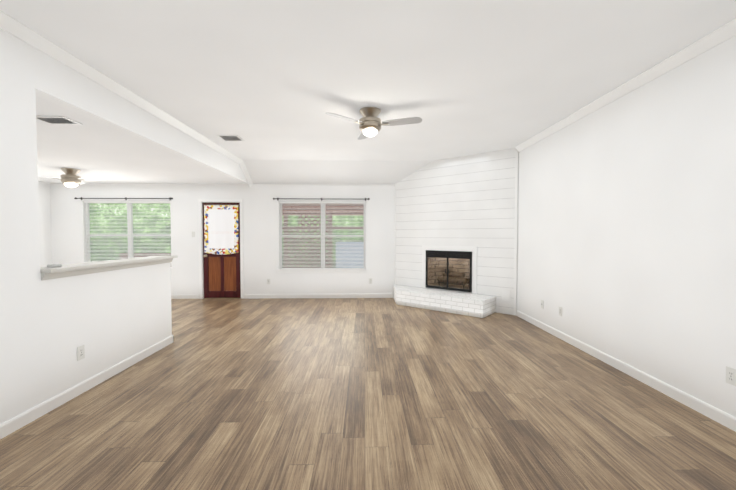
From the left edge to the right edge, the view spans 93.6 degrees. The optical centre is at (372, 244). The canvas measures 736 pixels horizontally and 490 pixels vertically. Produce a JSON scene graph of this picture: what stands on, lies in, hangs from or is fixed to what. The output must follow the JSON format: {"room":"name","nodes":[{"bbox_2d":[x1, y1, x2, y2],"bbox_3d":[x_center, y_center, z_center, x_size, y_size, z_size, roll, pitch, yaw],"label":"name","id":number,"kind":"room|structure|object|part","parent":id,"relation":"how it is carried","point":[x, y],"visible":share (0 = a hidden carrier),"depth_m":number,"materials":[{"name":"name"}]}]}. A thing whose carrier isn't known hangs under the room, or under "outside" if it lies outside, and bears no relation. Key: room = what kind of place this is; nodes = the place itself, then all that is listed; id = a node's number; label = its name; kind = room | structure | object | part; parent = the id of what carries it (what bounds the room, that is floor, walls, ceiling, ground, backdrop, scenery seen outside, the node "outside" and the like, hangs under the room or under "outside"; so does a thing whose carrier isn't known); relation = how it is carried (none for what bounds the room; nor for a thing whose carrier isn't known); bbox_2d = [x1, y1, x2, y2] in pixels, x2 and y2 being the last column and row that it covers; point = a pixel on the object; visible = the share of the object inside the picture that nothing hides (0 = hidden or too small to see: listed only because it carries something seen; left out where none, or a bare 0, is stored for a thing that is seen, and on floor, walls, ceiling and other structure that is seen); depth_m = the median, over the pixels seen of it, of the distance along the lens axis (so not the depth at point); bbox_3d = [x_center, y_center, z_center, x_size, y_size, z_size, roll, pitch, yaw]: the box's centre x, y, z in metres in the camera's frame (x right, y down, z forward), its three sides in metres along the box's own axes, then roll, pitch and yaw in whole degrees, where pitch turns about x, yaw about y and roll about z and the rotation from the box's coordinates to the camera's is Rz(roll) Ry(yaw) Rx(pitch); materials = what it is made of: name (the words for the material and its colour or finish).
{"room":"living room","nodes":[
{"label":"living room","id":0,"kind":"room"},
{"bbox_2d":[38,181,51,266],"bbox_3d":[-6.654,-0.177,2.665,0.150,2.890,9.053,0,2,-1],"label":"wall","id":1,"kind":"structure","parent":0,"point":[44,200],"depth_m":7.06,"materials":[{"name":"white paint"}]},
{"bbox_2d":[0,28,247,423],"bbox_3d":[-2.540,-0.130,2.772,0.120,2.790,9.053,0,2,-1],"label":"wall","id":2,"kind":"structure","parent":0,"point":[107,319],"depth_m":2.69,"materials":[{"name":"white paint"}]},
{"bbox_2d":[77,345,84,360],"bbox_3d":[-2.479,0.915,2.934,0.008,0.115,0.070,0,2,-1],"label":"outlet","id":3,"kind":"object","parent":2,"relation":"attached to","point":[80,352],"visible":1,"depth_m":2.93,"materials":[{"name":"white plastic"}]},
{"bbox_2d":[0,335,173,438],"bbox_3d":[-2.435,1.261,1.316,0.014,0.092,6.058,0,2,-1],"label":"baseboard","id":4,"kind":"structure","parent":2,"relation":"attached to","point":[15,423],"depth_m":2.85,"materials":[{"name":"white wood"}]},
{"bbox_2d":[41,258,172,280],"bbox_3d":[-2.484,0.212,3.444,0.025,0.055,1.739,0,2,-1],"label":"apron","id":5,"kind":"object","parent":2,"relation":"attached to","point":[48,276],"visible":0.85,"depth_m":3.10,"materials":[{"name":"grey paint"}]},
{"bbox_2d":[40,255,177,272],"bbox_3d":[-2.545,0.170,3.450,0.245,0.029,1.757,0,2,-1],"label":"board","id":6,"kind":"object","parent":2,"relation":"on","point":[71,267],"visible":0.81,"depth_m":3.13,"materials":[{"name":"grey paint"}]},
{"bbox_2d":[47,264,61,266],"bbox_3d":[-2.540,0.163,2.754,0.090,0.024,0.090,0,2,-1],"label":"puck","id":7,"kind":"object","parent":6,"relation":"on","point":[54,265],"visible":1,"depth_m":2.73,"materials":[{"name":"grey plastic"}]},
{"bbox_2d":[0,10,252,186],"bbox_3d":[-2.443,-1.302,2.741,0.075,0.445,9.053,0,2,-1],"label":"crown molding","id":8,"kind":"structure","parent":2,"relation":"attached to","point":[20,31],"depth_m":3.06,"materials":[{"name":"white wood"}]},
{"bbox_2d":[50,183,393,293],"bbox_3d":[-2.168,-0.313,7.381,9.360,2.890,0.150,0,2,-1],"label":"wall","id":9,"kind":"structure","parent":0,"point":[261,233],"depth_m":7.29,"materials":[{"name":"white paint"}]},
{"bbox_2d":[74,197,172,271],"bbox_3d":[-5.154,-0.217,7.253,1.995,1.557,0.209,0,2,-1],"label":"window blind","id":10,"kind":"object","parent":9,"relation":"in","point":[130,235],"depth_m":7.27,"materials":[{"name":"white plastic"}]},
{"bbox_3d":[-5.152,-0.964,7.168,1.995,0.060,0.083,0,2,-1],"label":"curtain rod","id":11,"kind":"part","parent":10,"relation":"part of","materials":[{"name":"black metal"}]},
{"bbox_3d":[-5.148,-0.210,7.330,1.798,1.425,0.055,0,2,-1],"label":"frame","id":12,"kind":"part","parent":10,"relation":"part of","materials":[{"name":"white plastic"}]},
{"bbox_3d":[-5.148,-0.210,7.332,1.720,1.347,0.004,0,2,-1],"label":"glass","id":13,"kind":"part","parent":10,"relation":"part of","materials":[{"name":"glass"}]},
{"bbox_2d":[171,294,198,298],"bbox_3d":[-5.188,1.090,7.262,3.015,0.092,0.014,0,2,-1],"label":"baseboard","id":14,"kind":"structure","parent":9,"relation":"attached to","point":[184,296],"depth_m":7.29,"materials":[{"name":"white wood"}]},
{"bbox_2d":[198,199,243,298],"bbox_3d":[-3.205,0.082,7.357,0.930,2.102,0.165,0,2,-1],"label":"door frame","id":15,"kind":"structure","parent":9,"relation":"attached to","point":[200,240],"depth_m":7.28,"materials":[{"name":"white wood"}]},
{"bbox_2d":[203,203,240,297],"bbox_3d":[-3.205,0.116,7.347,0.782,2.020,0.040,0,2,-1],"label":"door","id":16,"kind":"structure","parent":9,"relation":"in","point":[222,293],"depth_m":7.34,"materials":[{"name":"brown wood"}]},
{"bbox_2d":[203,254,235,290],"bbox_3d":[-3.241,0.093,7.304,0.657,1.773,0.098,0,2,-1],"label":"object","id":17,"kind":"structure","parent":16,"relation":"attached to","point":[214,263],"depth_m":7.35,"materials":[{"name":"brown wood"}]},
{"bbox_2d":[244,293,392,298],"bbox_3d":[-1.148,1.087,7.365,3.156,0.092,0.014,0,2,-1],"label":"baseboard","id":18,"kind":"structure","parent":9,"relation":"attached to","point":[258,296],"depth_m":7.36,"materials":[{"name":"white wood"}]},
{"bbox_2d":[273,198,369,272],"bbox_3d":[-1.085,-0.205,7.357,2.027,1.587,0.209,0,2,-1],"label":"living room window","id":19,"kind":"structure","parent":9,"relation":"in","point":[323,230],"depth_m":7.38,"materials":[{"name":"glass"},{"name":"white painted frame"}]},
{"bbox_3d":[-1.083,-0.967,7.273,2.027,0.060,0.083,0,2,-1],"label":"curtain rod","id":20,"kind":"part","parent":19,"relation":"part of","materials":[{"name":"black metal"}]},
{"bbox_3d":[-1.077,0.548,7.376,1.922,0.079,0.114,0,2,-1],"label":"sill","id":21,"kind":"part","parent":19,"relation":"part of","materials":[{"name":"white"}]},
{"bbox_2d":[253,184,393,185],"bbox_3d":[-1.043,-1.270,7.292,2.967,0.030,0.030,0,2,-1],"label":"crown molding","id":22,"kind":"structure","parent":9,"relation":"attached to","point":[331,184],"depth_m":7.29,"materials":[{"name":"white wood"}]},
{"bbox_2d":[36,96,431,183],"bbox_3d":[-2.050,-1.390,2.748,9.060,0.470,9.053,0,2,-1],"label":"ceiling","id":23,"kind":"structure","parent":0,"point":[89,148],"depth_m":5.67,"materials":[{"name":"white paint"}]},
{"bbox_2d":[36,116,82,124],"bbox_3d":[-2.953,-1.162,3.225,0.300,0.012,0.220,0,2,-1],"label":"ceiling vent","id":24,"kind":"object","parent":23,"relation":"in","point":[57,120],"visible":0.92,"depth_m":3.23,"materials":[{"name":"white metal"}]},
{"bbox_2d":[38,168,105,187],"bbox_3d":[-4.837,-1.090,5.684,0.938,0.298,1.018,0,2,-1],"label":"ceiling fan","id":25,"kind":"object","parent":23,"relation":"hanging from","point":[70,178],"visible":0.96,"depth_m":5.59,"materials":[{"name":"silver metal"}]},
{"bbox_2d":[0,298,735,489],"bbox_3d":[-2.050,1.324,2.826,9.360,0.120,9.353,0,2,-1],"label":"floor","id":26,"kind":"structure","parent":0,"point":[306,394],"depth_m":2.56,"materials":[{"name":"brown wood"}]},
{"bbox_2d":[393,245,510,317],"bbox_3d":[1.383,0.588,6.487,1.853,1.140,1.864,0,2,-1],"label":"fireplace","id":27,"kind":"object","parent":26,"relation":"on","point":[453,268],"visible":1,"depth_m":6.43,"materials":[{"name":"white brick"}]},
{"bbox_3d":[1.419,0.482,6.563,0.732,0.740,0.650,0,2,-1],"label":"frame","id":28,"kind":"part","parent":27,"relation":"part of","materials":[{"name":"black metal"}]},
{"bbox_3d":[2.267,0.859,5.881,0.117,0.185,0.104,0,2,-1],"label":"access panel","id":29,"kind":"part","parent":27,"relation":"part of","materials":[{"name":"white"}]},
{"bbox_2d":[0,0,735,160],"bbox_3d":[-0.053,-1.568,2.487,5.080,0.100,8.440,0,2,-1],"label":"ceiling","id":30,"kind":"structure","parent":0,"point":[270,79],"depth_m":2.85,"materials":[{"name":"white paint"}]},
{"bbox_2d":[216,135,243,140],"bbox_3d":[-2.112,-1.587,5.136,0.300,0.012,0.300,0,2,-1],"label":"ceiling vent","id":31,"kind":"object","parent":30,"relation":"in","point":[230,137],"visible":1,"depth_m":5.09,"materials":[{"name":"white metal"}]},
{"bbox_2d":[325,107,421,139],"bbox_3d":[0.012,-1.417,4.117,1.059,0.295,1.016,0,2,-1],"label":"ceiling fan","id":32,"kind":"object","parent":30,"relation":"hanging from","point":[369,122],"visible":0.98,"depth_m":3.93,"materials":[{"name":"silver metal"}]},
{"bbox_2d":[396,148,518,314],"bbox_3d":[1.464,-0.265,6.596,2.540,2.840,0.100,1,2,40],"label":"wall","id":33,"kind":"structure","parent":0,"point":[468,200],"depth_m":6.32,"materials":[{"name":"white paint"}]},
{"bbox_2d":[394,183,395,284],"bbox_3d":[0.468,-0.262,7.359,0.026,2.790,0.011,1,2,40],"label":"trim","id":34,"kind":"structure","parent":33,"relation":"attached to","point":[395,234],"depth_m":7.36,"materials":[{"name":"white wood"}]},
{"bbox_2d":[514,149,517,315],"bbox_3d":[2.380,-0.216,5.750,0.041,2.790,0.019,1,2,40],"label":"trim","id":35,"kind":"structure","parent":33,"relation":"attached to","point":[516,230],"depth_m":5.74,"materials":[{"name":"white wood"}]},
{"bbox_2d":[517,36,735,416],"bbox_3d":[2.553,-0.184,2.901,0.150,2.890,9.353,0,2,-1],"label":"wall","id":36,"kind":"structure","parent":0,"point":[626,253],"depth_m":3.10,"materials":[{"name":"white paint"}]},
{"bbox_2d":[515,18,735,151],"bbox_3d":[2.462,-1.466,2.005,0.075,0.075,7.340,0,2,-1],"label":"crown molding","id":37,"kind":"structure","parent":36,"relation":"attached to","point":[720,35],"depth_m":3.04,"materials":[{"name":"white wood"}]},
{"bbox_2d":[516,310,735,431],"bbox_3d":[2.493,1.239,2.088,0.014,0.092,7.350,0,2,-1],"label":"baseboard","id":38,"kind":"structure","parent":36,"relation":"attached to","point":[727,420],"depth_m":3.09,"materials":[{"name":"white wood"}]},
{"bbox_2d":[726,366,735,385],"bbox_3d":[2.487,0.911,2.399,0.008,0.115,0.070,0,2,-1],"label":"electrical outlet","id":39,"kind":"object","parent":36,"relation":"attached to","point":[730,375],"visible":1,"depth_m":2.40,"materials":[{"name":"white plastic"}]},
{"label":"outside","id":40,"kind":"structure","parent":0,"visible":0},
{"bbox_3d":[-2.210,1.345,9.039,15.060,0.480,3.030,0,2,-1],"label":"ground","id":41,"kind":"structure","parent":40,"visible":0},
{"bbox_2d":[119,205,363,267],"bbox_3d":[-3.082,-0.316,9.059,7.200,3.600,0.450,0,2,-1],"label":"porch","id":42,"kind":"object","parent":41,"relation":"on","point":[335,206],"depth_m":8.91,"materials":[{"name":"brown wood"}]},
{"bbox_2d":[336,242,363,267],"bbox_3d":[-0.162,0.674,10.313,1.900,1.550,0.050,0,2,-1],"label":"siding","id":43,"kind":"object","parent":41,"relation":"on","point":[350,253],"depth_m":10.26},
{"bbox_3d":[-3.204,-0.842,7.287,0.732,0.010,0.010,0,2,-1],"label":"curtain rod","id":44,"kind":"object","parent":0,"visible":0},
{"bbox_2d":[204,205,238,254],"bbox_3d":[-3.204,-0.317,7.294,0.713,1.043,0.020,0,2,-1],"label":"door curtain","id":45,"kind":"object","parent":44,"relation":"hanging from","point":[220,229],"visible":1,"depth_m":7.29,"materials":[{"name":"fabric"}]},
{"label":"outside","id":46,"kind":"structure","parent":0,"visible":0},
{"bbox_2d":[89,203,363,267],"bbox_3d":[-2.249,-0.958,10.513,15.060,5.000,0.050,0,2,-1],"label":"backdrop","id":47,"kind":"structure","parent":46,"point":[150,207],"depth_m":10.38,"materials":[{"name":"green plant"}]}
]}

